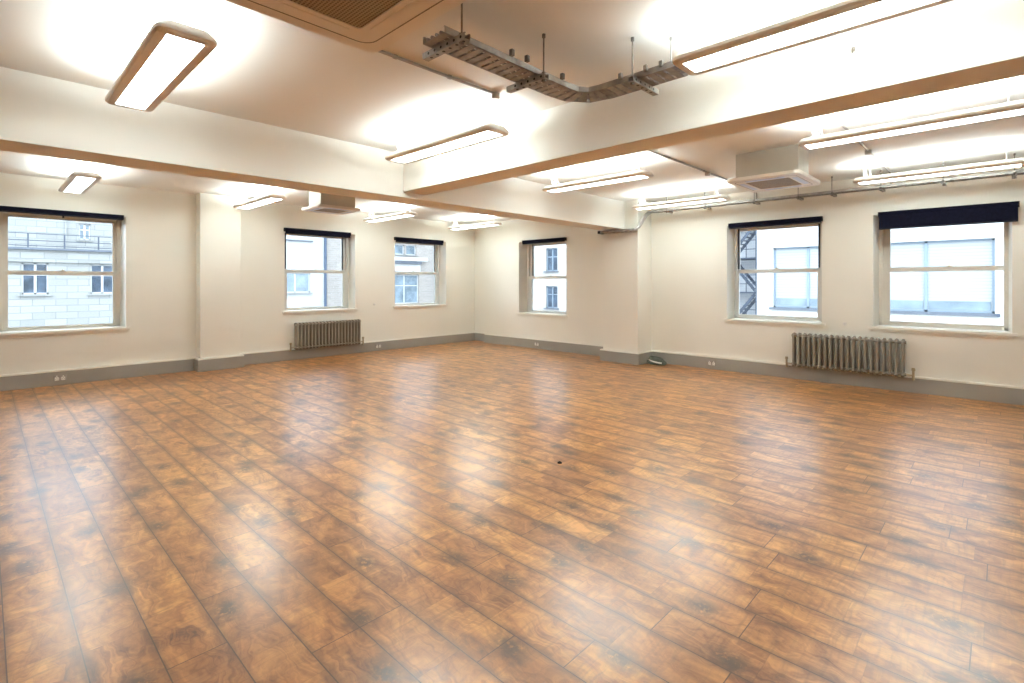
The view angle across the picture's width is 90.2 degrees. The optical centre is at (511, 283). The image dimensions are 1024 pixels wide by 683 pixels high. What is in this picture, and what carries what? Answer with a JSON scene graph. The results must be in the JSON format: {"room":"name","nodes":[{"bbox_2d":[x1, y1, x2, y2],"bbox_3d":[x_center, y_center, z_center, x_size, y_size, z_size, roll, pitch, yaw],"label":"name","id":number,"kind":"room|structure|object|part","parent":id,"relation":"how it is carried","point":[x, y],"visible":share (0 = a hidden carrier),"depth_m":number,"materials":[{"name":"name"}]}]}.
{"room":"empty office","nodes":[
{"label":"empty office","id":0,"kind":"room"},
{"bbox_2d":[0,173,474,374],"bbox_3d":[-5.200,-0.025,9.465,0.420,3.050,12.430,0,0,44],"label":"wall","id":1,"kind":"structure","parent":0,"point":[160,225],"depth_m":8.82,"materials":[{"name":"beige paint"}]},
{"bbox_2d":[53,375,66,381],"bbox_3d":[-6.685,1.395,7.543,0.015,0.086,0.146,0,0,44],"label":"double socket","id":2,"kind":"object","parent":1,"relation":"attached to","point":[57,377],"visible":1,"depth_m":7.54,"materials":[{"name":"plastic"}]},
{"bbox_2d":[0,212,129,337],"bbox_3d":[-6.816,-0.153,7.757,0.440,1.837,1.566,0,0,44],"label":"window","id":3,"kind":"structure","parent":1,"relation":"in","point":[118,272],"depth_m":7.83,"materials":[{"name":"white paint"}]},
{"bbox_3d":[-6.928,-0.575,7.864,0.040,0.890,1.316,0,0,44],"label":"sash","id":4,"kind":"part","parent":3,"relation":"part of","materials":[{"name":"clear glass"}]},
{"bbox_3d":[-6.896,0.230,7.833,0.040,0.847,1.316,0,0,44],"label":"sash","id":5,"kind":"part","parent":3,"relation":"part of","materials":[{"name":"beige paint"}]},
{"bbox_2d":[0,206,123,219],"bbox_3d":[-6.679,-1.029,7.575,0.070,0.112,1.465,0,0,44],"label":"roller blind","id":6,"kind":"object","parent":3,"relation":"attached to","point":[62,213],"visible":1,"depth_m":7.53,"materials":[{"name":"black fabric"}]},
{"bbox_3d":[-6.679,-1.050,7.575,0.069,0.070,1.465,0,0,44],"label":"head rail","id":7,"kind":"part","parent":6,"relation":"part of","materials":[{"name":"blue fabric"}]},
{"bbox_3d":[-6.766,0.729,7.708,0.300,0.073,1.566,0,0,44],"label":"sill","id":8,"kind":"part","parent":3,"relation":"part of","materials":[{"name":"white paint"}]},
{"bbox_2d":[0,332,474,390],"bbox_3d":[-5.071,1.388,9.091,0.285,0.224,12.070,0,0,44],"label":"baseboard","id":9,"kind":"structure","parent":1,"relation":"attached to","point":[17,381],"depth_m":8.72,"materials":[{"name":"grey paint"}]},
{"bbox_2d":[282,234,357,314],"bbox_3d":[-4.043,-0.231,10.617,0.410,1.682,1.605,0,0,44],"label":"window","id":10,"kind":"structure","parent":1,"relation":"in","point":[347,270],"depth_m":11.07,"materials":[{"name":"white paint"}]},
{"bbox_3d":[-4.144,-0.622,10.714,0.040,0.797,1.355,0,0,44],"label":"sash","id":11,"kind":"part","parent":10,"relation":"part of","materials":[{"name":"clear glass"}]},
{"bbox_3d":[-4.111,0.105,10.683,0.040,0.785,1.355,0,0,44],"label":"sash","id":12,"kind":"part","parent":10,"relation":"part of","materials":[{"name":"grey paint"}]},
{"bbox_2d":[284,228,350,237],"bbox_3d":[-3.943,-1.031,10.418,0.070,0.118,1.395,0,0,44],"label":"roller blind","id":13,"kind":"object","parent":10,"relation":"attached to","point":[297,231],"visible":1,"depth_m":10.36,"materials":[{"name":"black fabric"}]},
{"bbox_3d":[-3.992,0.574,10.569,0.270,0.073,1.605,0,0,44],"label":"sill","id":14,"kind":"part","parent":10,"relation":"part of","materials":[{"name":"white paint"}]},
{"bbox_2d":[289,319,363,351],"bbox_3d":[-3.774,1.042,10.495,0.207,0.565,1.608,0,0,44],"label":"radiator","id":15,"kind":"object","parent":1,"relation":"attached to","point":[307,335],"visible":1,"depth_m":10.41,"materials":[{"name":"grey metal"}]},
{"bbox_2d":[393,240,447,308],"bbox_3d":[-2.308,-0.234,12.421,0.410,1.647,1.600,0,0,44],"label":"window","id":16,"kind":"structure","parent":1,"relation":"in","point":[439,251],"depth_m":12.89,"materials":[{"name":"white paint"}]},
{"bbox_3d":[-2.408,-0.615,12.518,0.040,0.780,1.350,0,0,44],"label":"sash","id":17,"kind":"part","parent":16,"relation":"part of","materials":[{"name":"clear glass"}]},
{"bbox_3d":[-2.376,0.096,12.487,0.040,0.770,1.350,0,0,44],"label":"sash","id":18,"kind":"part","parent":16,"relation":"part of","materials":[{"name":"glass"}]},
{"bbox_2d":[394,237,443,244],"bbox_3d":[-2.210,-1.016,12.219,0.070,0.118,1.395,0,0,44],"label":"roller blind","id":19,"kind":"object","parent":16,"relation":"attached to","point":[398,239],"visible":1,"depth_m":12.16,"materials":[{"name":"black fabric"}]},
{"bbox_3d":[-2.257,0.553,12.372,0.270,0.073,1.600,0,0,44],"label":"sill","id":20,"kind":"part","parent":16,"relation":"part of","materials":[{"name":"white paint"}]},
{"bbox_2d":[0,340,1023,682],"bbox_3d":[-0.506,1.560,4.810,13.400,0.120,12.230,0,0,44],"label":"floor","id":21,"kind":"structure","parent":0,"point":[411,514],"depth_m":3.11,"materials":[{"name":"brown wood"}]},
{"bbox_2d":[196,193,240,358],"bbox_3d":[-5.181,-0.025,9.010,0.240,3.050,0.640,0,0,44],"label":"pier","id":22,"kind":"object","parent":21,"relation":"on","point":[218,223],"visible":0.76,"depth_m":8.90,"materials":[{"name":"beige paint"}]},
{"bbox_2d":[603,200,650,352],"bbox_3d":[2.232,-0.025,9.891,0.760,3.050,0.510,0,0,44],"label":"pier","id":23,"kind":"object","parent":21,"relation":"on","point":[626,255],"visible":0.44,"depth_m":9.65,"materials":[{"name":"beige paint"}]},
{"bbox_2d":[647,356,666,365],"bbox_3d":[2.681,1.421,9.452,0.367,0.144,0.337,0,0,44],"label":"cable coil","id":24,"kind":"object","parent":21,"relation":"on","point":[654,360],"visible":1,"depth_m":9.36,"materials":[{"name":"grey plastic"}]},
{"bbox_2d":[0,0,1023,224],"bbox_3d":[-0.509,-1.650,4.952,13.600,0.200,12.430,0,0,44],"label":"ceiling","id":25,"kind":"structure","parent":0,"point":[262,68],"depth_m":3.99,"materials":[{"name":"white paint"}]},
{"bbox_2d":[58,162,101,193],"bbox_3d":[-5.753,-1.425,6.771,1.600,0.251,0.292,0,0,44],"label":"light","id":26,"kind":"object","parent":25,"relation":"hanging from","point":[78,182],"visible":0.94,"depth_m":6.55,"materials":[{"name":"white"}]},
{"bbox_2d":[64,177,94,192],"bbox_3d":[-5.753,-1.309,6.771,1.494,0.006,0.180,0,0,44],"label":"diffuser","id":27,"kind":"object","parent":26,"relation":"attached to","point":[76,184],"depth_m":6.71,"materials":[{"name":"white plastic"}]},
{"bbox_2d":[105,0,216,111],"bbox_3d":[-2.272,-1.425,3.234,1.600,0.251,0.292,0,0,44],"label":"light","id":28,"kind":"object","parent":25,"relation":"hanging from","point":[171,50],"visible":1,"depth_m":3.02,"materials":[{"name":"white plastic"}]},
{"bbox_2d":[116,34,203,108],"bbox_3d":[-2.272,-1.309,3.234,1.494,0.006,0.180,0,0,44],"label":"diffuser","id":29,"kind":"object","parent":28,"relation":"attached to","point":[170,56],"depth_m":3.12,"materials":[{"name":"white plastic"}]},
{"bbox_2d":[233,189,286,209],"bbox_3d":[-4.135,-1.425,8.322,1.600,0.251,0.292,0,0,44],"label":"light","id":30,"kind":"object","parent":25,"relation":"hanging from","point":[267,199],"visible":0.93,"depth_m":8.18,"materials":[{"name":"white plastic"}]},
{"bbox_2d":[239,198,280,208],"bbox_3d":[-4.135,-1.309,8.322,1.494,0.006,0.180,0,0,44],"label":"diffuser","id":31,"kind":"object","parent":30,"relation":"attached to","point":[267,201],"depth_m":8.31,"materials":[{"name":"white plastic"}]},
{"bbox_2d":[0,67,623,230],"bbox_3d":[-1.987,-1.290,5.673,0.430,0.520,11.420,0,0,44],"label":"beam","id":32,"kind":"structure","parent":25,"relation":"attached to","point":[40,115],"depth_m":4.73,"materials":[{"name":"white paint"}]},
{"bbox_2d":[302,191,360,214],"bbox_3d":[-2.958,-1.367,8.349,0.680,0.361,0.730,0,0,44],"label":"air conditioner","id":33,"kind":"object","parent":25,"relation":"attached to","point":[318,202],"visible":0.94,"depth_m":8.19,"materials":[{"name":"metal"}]},
{"bbox_2d":[314,208,345,212],"bbox_3d":[-2.958,-1.202,8.349,0.406,0.015,0.436,0,0,44],"label":"grille","id":34,"kind":"object","parent":33,"relation":"attached to","point":[325,210],"depth_m":8.33,"materials":[{"name":"white plastic"}]},
{"bbox_3d":[-2.958,-1.211,8.349,0.680,0.042,0.730,0,0,44],"label":"fascia panel","id":35,"kind":"part","parent":33,"relation":"part of","materials":[{"name":"white plastic"}]},
{"bbox_3d":[-2.943,-1.387,8.349,0.420,0.323,0.590,0,0,44],"label":"casing","id":36,"kind":"part","parent":33,"relation":"part of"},
{"bbox_2d":[226,0,466,51],"bbox_3d":[-0.703,-1.367,1.981,0.960,0.361,0.960,0,0,44],"label":"air conditioner","id":37,"kind":"object","parent":25,"relation":"attached to","point":[365,25],"visible":1,"depth_m":2.27,"materials":[{"name":"metal"}]},
{"bbox_2d":[290,0,400,27],"bbox_3d":[-0.703,-1.202,1.981,0.574,0.015,0.574,0,0,44],"label":"grille","id":38,"kind":"object","parent":37,"relation":"attached to","point":[349,13],"depth_m":2.22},
{"bbox_2d":[363,207,417,221],"bbox_3d":[-2.459,-1.425,10.208,1.600,0.251,0.292,0,0,44],"label":"light","id":39,"kind":"object","parent":25,"relation":"hanging from","point":[404,214],"visible":0.95,"depth_m":10.06,"materials":[{"name":"white plastic"}]},
{"bbox_2d":[369,215,412,221],"bbox_3d":[-2.459,-1.309,10.208,1.494,0.006,0.180,0,0,44],"label":"diffuser","id":40,"kind":"object","parent":39,"relation":"attached to","point":[399,216],"depth_m":10.21,"materials":[{"name":"white plastic"}]},
{"bbox_2d":[379,50,499,100],"bbox_3d":[-0.776,-1.523,3.470,0.068,0.060,1.924,0,0,44],"label":"conduit","id":41,"kind":"object","parent":25,"relation":"attached to","point":[495,96],"visible":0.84,"depth_m":3.75,"materials":[{"name":"white metal"}]},
{"bbox_2d":[385,107,508,163],"bbox_3d":[-0.682,-1.425,4.916,1.600,0.251,0.292,0,0,44],"label":"light","id":42,"kind":"object","parent":25,"relation":"hanging from","point":[487,131],"visible":1,"depth_m":4.76,"materials":[{"name":"white"}]},
{"bbox_2d":[393,131,499,161],"bbox_3d":[-0.682,-1.309,4.916,1.494,0.006,0.180,0,0,44],"label":"diffuser","id":43,"kind":"object","parent":42,"relation":"attached to","point":[482,136],"depth_m":4.86,"materials":[{"name":"white plastic"}]},
{"bbox_2d":[448,218,501,229],"bbox_3d":[-0.877,-1.425,11.780,1.600,0.251,0.292,0,0,44],"label":"light","id":44,"kind":"object","parent":25,"relation":"hanging from","point":[493,223],"visible":0.99,"depth_m":11.64,"materials":[{"name":"white plastic"}]},
{"bbox_2d":[453,225,493,229],"bbox_3d":[-0.877,-1.309,11.780,1.494,0.006,0.180,0,0,44],"label":"diffuser","id":45,"kind":"object","parent":44,"relation":"attached to","point":[460,227],"depth_m":11.84,"materials":[{"name":"white plastic"}]},
{"bbox_2d":[423,3,687,102],"bbox_3d":[0.233,-1.401,3.191,1.633,0.298,0.744,0,0,-19],"label":"cable tray","id":46,"kind":"object","parent":25,"relation":"hanging from","point":[644,80],"visible":0.99,"depth_m":3.17,"materials":[{"name":"metal"}]},
{"bbox_3d":[-0.264,-1.401,2.675,0.028,0.298,0.024,0,0,44],"label":"threaded rod","id":47,"kind":"part","parent":46,"relation":"part of","materials":[{"name":"metal"}]},
{"bbox_3d":[0.197,-1.401,3.169,0.028,0.298,0.024,0,0,44],"label":"threaded rod","id":48,"kind":"part","parent":46,"relation":"part of","materials":[{"name":"metal"}]},
{"bbox_3d":[0.229,-1.319,3.273,1.638,0.037,0.623,0,0,-15],"label":"rail","id":49,"kind":"part","parent":46,"relation":"part of","materials":[{"name":"metal"}]},
{"bbox_3d":[0.310,-1.319,2.856,0.671,0.037,1.226,0,0,44],"label":"rail","id":50,"kind":"part","parent":46,"relation":"part of","materials":[{"name":"metal"}]},
{"bbox_3d":[0.759,-1.401,3.211,0.028,0.298,0.024,0,0,44],"label":"threaded rod","id":51,"kind":"part","parent":46,"relation":"part of","materials":[{"name":"metal"}]},
{"bbox_3d":[0.999,-1.430,3.202,0.020,0.240,0.020,0,0,-24],"label":"threaded rod","id":52,"kind":"part","parent":46,"relation":"part of","materials":[{"name":"metal"}]},
{"bbox_2d":[542,157,653,192],"bbox_3d":[1.080,-1.425,6.704,1.600,0.251,0.292,0,0,44],"label":"light","id":53,"kind":"object","parent":25,"relation":"hanging from","point":[633,175],"visible":1,"depth_m":6.58,"materials":[{"name":"white"}]},
{"bbox_2d":[550,175,646,191],"bbox_3d":[1.080,-1.309,6.704,1.494,0.006,0.180,0,0,44],"label":"diffuser","id":54,"kind":"object","parent":53,"relation":"attached to","point":[638,177],"depth_m":6.65,"materials":[{"name":"white plastic"}]},
{"bbox_2d":[632,184,729,209],"bbox_3d":[2.738,-1.425,8.398,1.600,0.251,0.292,0,0,44],"label":"light","id":55,"kind":"object","parent":25,"relation":"hanging from","point":[714,198],"visible":1,"depth_m":8.28,"materials":[{"name":"white plastic"}]},
{"bbox_2d":[638,199,723,208],"bbox_3d":[2.738,-1.309,8.398,1.494,0.006,0.180,0,0,44],"label":"diffuser","id":56,"kind":"object","parent":55,"relation":"attached to","point":[713,200],"depth_m":8.37,"materials":[{"name":"white plastic"}]},
{"bbox_2d":[648,150,756,198],"bbox_3d":[2.288,-1.456,6.618,0.068,0.193,5.110,0,0,44],"label":"conduit","id":57,"kind":"object","parent":25,"relation":"attached to","point":[654,152],"visible":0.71,"depth_m":6.64,"materials":[{"name":"white metal"}]},
{"bbox_2d":[403,0,1023,194],"bbox_3d":[1.749,-1.323,3.368,8.150,0.455,0.320,0,0,44],"label":"beam","id":58,"kind":"structure","parent":25,"relation":"attached to","point":[955,44],"depth_m":3.27,"materials":[{"name":"white paint"}]},
{"bbox_2d":[727,144,820,191],"bbox_3d":[3.122,-1.367,6.079,0.790,0.361,0.930,0,0,44],"label":"air conditioner","id":59,"kind":"object","parent":25,"relation":"attached to","point":[786,167],"visible":0.99,"depth_m":5.89,"materials":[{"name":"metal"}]},
{"bbox_3d":[3.070,-1.387,6.032,0.680,0.323,0.410,0,0,44],"label":"casing","id":60,"kind":"part","parent":59,"relation":"part of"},
{"bbox_2d":[747,178,800,188],"bbox_3d":[3.122,-1.202,6.079,0.472,0.015,0.556,0,0,44],"label":"grille","id":61,"kind":"object","parent":59,"relation":"attached to","point":[781,182],"depth_m":6.08,"materials":[{"name":"white plastic"}]},
{"bbox_3d":[3.122,-1.211,6.079,0.790,0.042,0.930,0,0,44],"label":"fascia panel","id":62,"kind":"part","parent":59,"relation":"part of","materials":[{"name":"white plastic"}]},
{"bbox_2d":[728,0,832,26],"bbox_3d":[1.419,-1.540,2.354,0.920,0.020,1.160,0,0,44],"label":"panel","id":63,"kind":"object","parent":25,"relation":"attached to","point":[757,12],"depth_m":2.83,"materials":[{"name":"white paint"}]},
{"bbox_2d":[598,153,1023,233],"bbox_3d":[4.074,-1.258,7.883,6.260,0.585,0.470,0,0,44],"label":"cable tray","id":64,"kind":"object","parent":25,"relation":"hanging from","point":[943,181],"visible":0.98,"depth_m":7.38,"materials":[{"name":"metal"}]},
{"bbox_3d":[4.473,-1.333,7.562,5.240,0.037,0.012,0,0,44],"label":"rail","id":65,"kind":"part","parent":64,"relation":"part of","materials":[{"name":"metal"}]},
{"bbox_3d":[4.569,-1.333,7.662,5.240,0.037,0.012,0,0,44],"label":"rail","id":66,"kind":"part","parent":64,"relation":"part of","materials":[{"name":"metal"}]},
{"bbox_2d":[673,0,953,75],"bbox_3d":[1.606,-1.425,2.563,1.600,0.251,0.292,0,0,44],"label":"light","id":67,"kind":"object","parent":25,"relation":"hanging from","point":[834,17],"visible":1,"depth_m":2.65,"materials":[{"name":"white plastic"}]},
{"bbox_2d":[830,114,891,183],"bbox_3d":[3.551,-1.456,5.306,0.068,0.193,4.970,0,0,44],"label":"conduit","id":68,"kind":"object","parent":25,"relation":"attached to","point":[867,151],"visible":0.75,"depth_m":5.85,"materials":[{"name":"white metal"}]},
{"bbox_2d":[798,81,1023,149],"bbox_3d":[3.353,-1.425,4.350,1.600,0.251,0.292,0,0,44],"label":"light","id":69,"kind":"object","parent":25,"relation":"hanging from","point":[1008,109],"visible":1,"depth_m":4.24,"materials":[{"name":"white"}]},
{"bbox_2d":[806,109,1023,147],"bbox_3d":[3.353,-1.309,4.350,1.494,0.006,0.180,0,0,44],"label":"diffuser","id":70,"kind":"object","parent":69,"relation":"attached to","point":[1017,112],"depth_m":4.29,"materials":[{"name":"white plastic"}]},
{"bbox_2d":[853,144,1023,184],"bbox_3d":[5.059,-1.425,6.123,1.600,0.251,0.292,0,0,44],"label":"light","id":71,"kind":"object","parent":25,"relation":"hanging from","point":[1016,162],"visible":1,"depth_m":6.02,"materials":[{"name":"white"}]},
{"bbox_2d":[860,164,1020,183],"bbox_3d":[5.059,-1.309,6.123,1.494,0.006,0.180,0,0,44],"label":"diffuser","id":72,"kind":"object","parent":71,"relation":"attached to","point":[1014,165],"depth_m":6.07,"materials":[{"name":"white plastic"}]},
{"bbox_2d":[475,167,1023,386],"bbox_3d":[3.807,-0.025,9.076,13.100,3.050,0.500,0,0,44],"label":"wall","id":73,"kind":"structure","parent":0,"point":[689,247],"depth_m":8.58,"materials":[{"name":"beige paint"}]},
{"bbox_2d":[517,241,567,317],"bbox_3d":[0.811,-0.118,11.869,1.530,1.767,0.430,0,0,44],"label":"window","id":74,"kind":"structure","parent":73,"relation":"in","point":[526,251],"depth_m":12.30,"materials":[{"name":"white paint"}]},
{"bbox_3d":[0.763,0.729,11.819,1.530,0.073,0.290,0,0,44],"label":"sill","id":75,"kind":"part","parent":74,"relation":"part of","materials":[{"name":"white paint"}]},
{"bbox_2d":[522,237,566,244],"bbox_3d":[0.720,-0.973,11.651,1.280,0.095,0.070,0,0,44],"label":"roller blind","id":76,"kind":"object","parent":74,"relation":"attached to","point":[562,239],"visible":1,"depth_m":11.58,"materials":[{"name":"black fabric"}]},
{"bbox_3d":[0.884,0.238,11.945,1.280,0.830,0.040,0,0,44],"label":"sash","id":77,"kind":"part","parent":74,"relation":"part of","materials":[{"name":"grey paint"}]},
{"bbox_3d":[0.915,-0.531,11.977,1.280,0.837,0.040,0,0,44],"label":"sash","id":78,"kind":"part","parent":74,"relation":"part of","materials":[{"name":"clear glass"}]},
{"bbox_2d":[708,360,715,365],"bbox_3d":[3.504,1.395,8.948,0.146,0.086,0.015,0,0,44],"label":"double socket","id":79,"kind":"object","parent":73,"relation":"attached to","point":[711,363],"visible":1,"depth_m":8.94,"materials":[{"name":"plastic"}]},
{"bbox_2d":[475,332,1023,405],"bbox_3d":[3.506,1.388,8.731,13.055,0.224,0.695,0,0,44],"label":"baseboard","id":80,"kind":"structure","parent":73,"relation":"attached to","point":[1007,394],"depth_m":8.05,"materials":[{"name":"grey paint"}]},
{"bbox_2d":[723,221,824,327],"bbox_3d":[4.361,-0.166,8.453,1.537,1.692,0.430,0,0,44],"label":"window","id":81,"kind":"structure","parent":73,"relation":"in","point":[734,270],"depth_m":8.67,"materials":[{"name":"white paint"}]},
{"bbox_3d":[4.313,0.643,8.402,1.537,0.073,0.290,0,0,44],"label":"sill","id":82,"kind":"part","parent":81,"relation":"part of","materials":[{"name":"white paint"}]},
{"bbox_2d":[728,216,822,228],"bbox_3d":[4.231,-0.981,8.273,1.405,0.098,0.070,0,0,44],"label":"roller blind","id":83,"kind":"object","parent":81,"relation":"attached to","point":[805,220],"visible":1,"depth_m":8.21,"materials":[{"name":"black fabric"}]},
{"bbox_3d":[4.231,-0.995,8.273,1.405,0.070,0.069,0,0,44],"label":"head rail","id":84,"kind":"part","parent":83,"relation":"part of","materials":[{"name":"blue fabric"}]},
{"bbox_3d":[4.434,0.161,8.529,1.287,0.815,0.040,0,0,44],"label":"sash","id":85,"kind":"part","parent":81,"relation":"part of","materials":[{"name":"glass"}]},
{"bbox_3d":[4.465,-0.572,8.561,1.287,0.777,0.040,0,0,44],"label":"sash","id":86,"kind":"part","parent":81,"relation":"part of","materials":[{"name":"clear glass"}]},
{"bbox_2d":[785,332,914,380],"bbox_3d":[4.917,1.042,7.518,1.628,0.565,0.207,0,0,44],"label":"radiator","id":87,"kind":"object","parent":73,"relation":"attached to","point":[806,339],"visible":1,"depth_m":7.45,"materials":[{"name":"grey metal"}]},
{"bbox_2d":[869,214,1017,338],"bbox_3d":[5.868,-0.156,7.010,1.535,1.692,0.440,0,0,44],"label":"window","id":88,"kind":"structure","parent":73,"relation":"in","point":[882,268],"depth_m":7.12,"materials":[{"name":"white paint"}]},
{"bbox_3d":[5.981,-0.561,7.117,1.300,0.777,0.040,0,0,44],"label":"sash","id":89,"kind":"part","parent":88,"relation":"part of","materials":[{"name":"clear glass"}]},
{"bbox_3d":[5.819,0.653,6.960,1.535,0.073,0.300,0,0,44],"label":"sill","id":90,"kind":"part","parent":88,"relation":"part of","materials":[{"name":"white paint"}]},
{"bbox_3d":[5.949,0.171,7.084,1.300,0.815,0.040,0,0,44],"label":"sash","id":91,"kind":"part","parent":88,"relation":"part of","materials":[{"name":"beige paint"}]},
{"bbox_2d":[878,201,1019,229],"bbox_3d":[5.759,-0.894,6.803,1.435,0.252,0.070,0,0,44],"label":"roller blind","id":92,"kind":"object","parent":88,"relation":"attached to","point":[1000,212],"visible":1,"depth_m":6.73,"materials":[{"name":"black fabric"}]},
{"bbox_3d":[5.759,-0.985,6.803,1.435,0.070,0.069,0,0,44],"label":"head rail","id":93,"kind":"part","parent":92,"relation":"part of","materials":[{"name":"blue fabric"}]},
{"label":"outside","id":94,"kind":"structure","parent":0,"visible":0},
{"bbox_3d":[-0.272,9.650,14.140,100.000,0.300,100.000,0,0,44],"label":"street","id":95,"kind":"object","parent":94,"visible":0},
{"bbox_2d":[3,217,112,331],"bbox_3d":[-27.178,-0.500,27.887,6.160,20.000,20.500,0,0,44],"label":"stone building","id":96,"kind":"structure","parent":95,"relation":"on","point":[34,244],"depth_m":27.54,"materials":[{"name":"white stone"}]},
{"bbox_3d":[-24.742,-0.265,26.459,0.010,1.570,0.980,0,0,44],"label":"pane","id":97,"kind":"part","parent":96,"relation":"part of","materials":[{"name":"clear glass"}]},
{"bbox_3d":[-24.623,0.590,26.345,0.220,0.100,1.300,0,0,44],"label":"sill","id":98,"kind":"part","parent":96,"relation":"part of","materials":[{"name":"stone"}]},
{"bbox_3d":[-25.160,-2.285,25.946,0.040,0.670,20.500,0,0,44],"label":"railing","id":99,"kind":"part","parent":96,"relation":"part of","materials":[{"name":"grey metal"}]},
{"bbox_3d":[-26.865,-3.250,32.041,0.010,0.960,0.520,0,0,44],"label":"pane","id":100,"kind":"part","parent":96,"relation":"part of","materials":[{"name":"clear glass"}]},
{"bbox_3d":[-26.746,-2.700,31.927,0.220,0.100,0.840,0,0,44],"label":"sill","id":101,"kind":"part","parent":96,"relation":"part of","materials":[{"name":"stone"}]},
{"bbox_3d":[-22.730,0.590,28.312,0.220,0.100,1.320,0,0,44],"label":"sill","id":102,"kind":"part","parent":96,"relation":"part of","materials":[{"name":"stone"}]},
{"bbox_3d":[-22.849,-0.265,28.427,0.010,1.570,1.000,0,0,44],"label":"pane","id":103,"kind":"part","parent":96,"relation":"part of","materials":[{"name":"clear glass"}]},
{"bbox_2d":[286,235,326,309],"bbox_3d":[-15.993,-0.500,35.595,0.790,20.000,6.120,0,0,44],"label":"building","id":104,"kind":"structure","parent":95,"relation":"on","point":[302,252],"depth_m":36.65,"materials":[{"name":"white stone"}]},
{"bbox_3d":[-15.416,-0.075,36.151,0.010,1.370,2.080,0,0,44],"label":"pane","id":105,"kind":"part","parent":104,"relation":"part of","materials":[{"name":"clear glass"}]},
{"bbox_3d":[-15.297,0.680,36.037,0.220,0.100,2.400,0,0,44],"label":"sill","id":106,"kind":"part","parent":104,"relation":"part of","materials":[{"name":"stone"}]},
{"bbox_2d":[327,238,433,308],"bbox_3d":[-6.054,-0.500,45.808,0.950,20.000,22.380,0,0,44],"label":"brick building","id":107,"kind":"structure","parent":95,"relation":"on","point":[409,288],"depth_m":42.66,"materials":[{"name":"white brick"}]},
{"bbox_3d":[-9.582,-2.835,42.215,0.010,0.790,1.310,0,0,44],"label":"pane","id":108,"kind":"part","parent":107,"relation":"part of","materials":[{"name":"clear glass"}]},
{"bbox_3d":[-9.079,0.450,42.737,0.010,2.360,2.760,0,0,44],"label":"pane","id":109,"kind":"part","parent":107,"relation":"part of","materials":[{"name":"clear glass"}]},
{"bbox_3d":[-8.986,-1.230,42.509,0.100,0.820,3.200,0,0,44],"label":"white panel","id":110,"kind":"part","parent":107,"relation":"part of","materials":[{"name":"white paint"}]},
{"bbox_3d":[-8.628,-2.835,43.205,0.010,0.790,0.960,0,0,44],"label":"pane","id":111,"kind":"part","parent":107,"relation":"part of","materials":[{"name":"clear glass"}]},
{"bbox_2d":[533,244,565,311],"bbox_3d":[2.294,-0.500,36.997,20.000,20.000,0.700,0,0,44],"label":"building","id":112,"kind":"structure","parent":95,"relation":"on","point":[548,294],"depth_m":36.41,"materials":[{"name":"white stone"}]},
{"bbox_3d":[2.927,0.950,36.285,1.020,1.500,0.010,0,0,44],"label":"pane","id":113,"kind":"part","parent":112,"relation":"part of","materials":[{"name":"clear glass"}]},
{"bbox_3d":[2.927,-1.710,36.285,1.020,1.580,0.010,0,0,44],"label":"pane","id":114,"kind":"part","parent":112,"relation":"part of","materials":[{"name":"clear glass"}]},
{"bbox_2d":[740,231,754,314],"bbox_3d":[14.650,-0.500,30.728,6.500,20.000,0.600,0,0,44],"label":"brick building","id":115,"kind":"structure","parent":95,"relation":"on","point":[746,264],"depth_m":30.75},
{"bbox_2d":[740,230,756,318],"bbox_3d":[13.509,1.100,29.723,2.270,16.800,2.250,0,0,44],"label":"fire escape","id":116,"kind":"object","parent":95,"relation":"on","point":[754,233],"visible":0.18,"depth_m":28.60,"materials":[{"name":"grey metal"}]},
{"bbox_3d":[12.771,-1.955,28.956,2.250,0.990,0.040,0,0,44],"label":"guard rail","id":117,"kind":"part","parent":116,"relation":"part of","materials":[{"name":"black metal"}]},
{"bbox_3d":[13.546,1.100,28.210,0.120,16.800,0.120,0,0,44],"label":"post","id":118,"kind":"part","parent":116,"relation":"part of","materials":[{"name":"grey metal"}]},
{"bbox_2d":[757,222,1003,330],"bbox_3d":[20.234,-0.500,15.432,24.240,20.000,0.900,0,0,44],"label":"building","id":119,"kind":"structure","parent":95,"relation":"on","point":[958,297],"depth_m":19.70,"materials":[{"name":"white brick"}]},
{"bbox_3d":[12.910,1.120,22.286,3.080,0.100,0.220,0,0,44],"label":"sill","id":120,"kind":"part","parent":119,"relation":"part of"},
{"bbox_3d":[13.024,-0.280,22.405,2.760,2.660,0.010,0,0,44],"label":"pane","id":121,"kind":"part","parent":119,"relation":"part of","materials":[{"name":"glass"}]},
{"bbox_3d":[13.015,0.820,22.395,2.600,0.320,0.013,0,0,44],"label":"dark glass","id":122,"kind":"part","parent":119,"relation":"part of","materials":[{"name":"glass"}]},
{"bbox_3d":[15.231,0.820,20.263,1.750,0.320,0.013,0,0,44],"label":"dark glass","id":123,"kind":"part","parent":119,"relation":"part of","materials":[{"name":"glass"}]},
{"bbox_3d":[15.925,-0.280,19.614,3.810,2.660,0.010,0,0,44],"label":"pane","id":124,"kind":"part","parent":119,"relation":"part of","materials":[{"name":"glass"}]},
{"bbox_3d":[15.810,1.120,19.495,4.130,0.100,0.220,0,0,44],"label":"sill","id":125,"kind":"part","parent":119,"relation":"part of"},
{"bbox_3d":[16.600,0.820,18.945,1.750,0.320,0.013,0,0,44],"label":"dark glass","id":126,"kind":"part","parent":119,"relation":"part of","materials":[{"name":"glass"}]}
]}

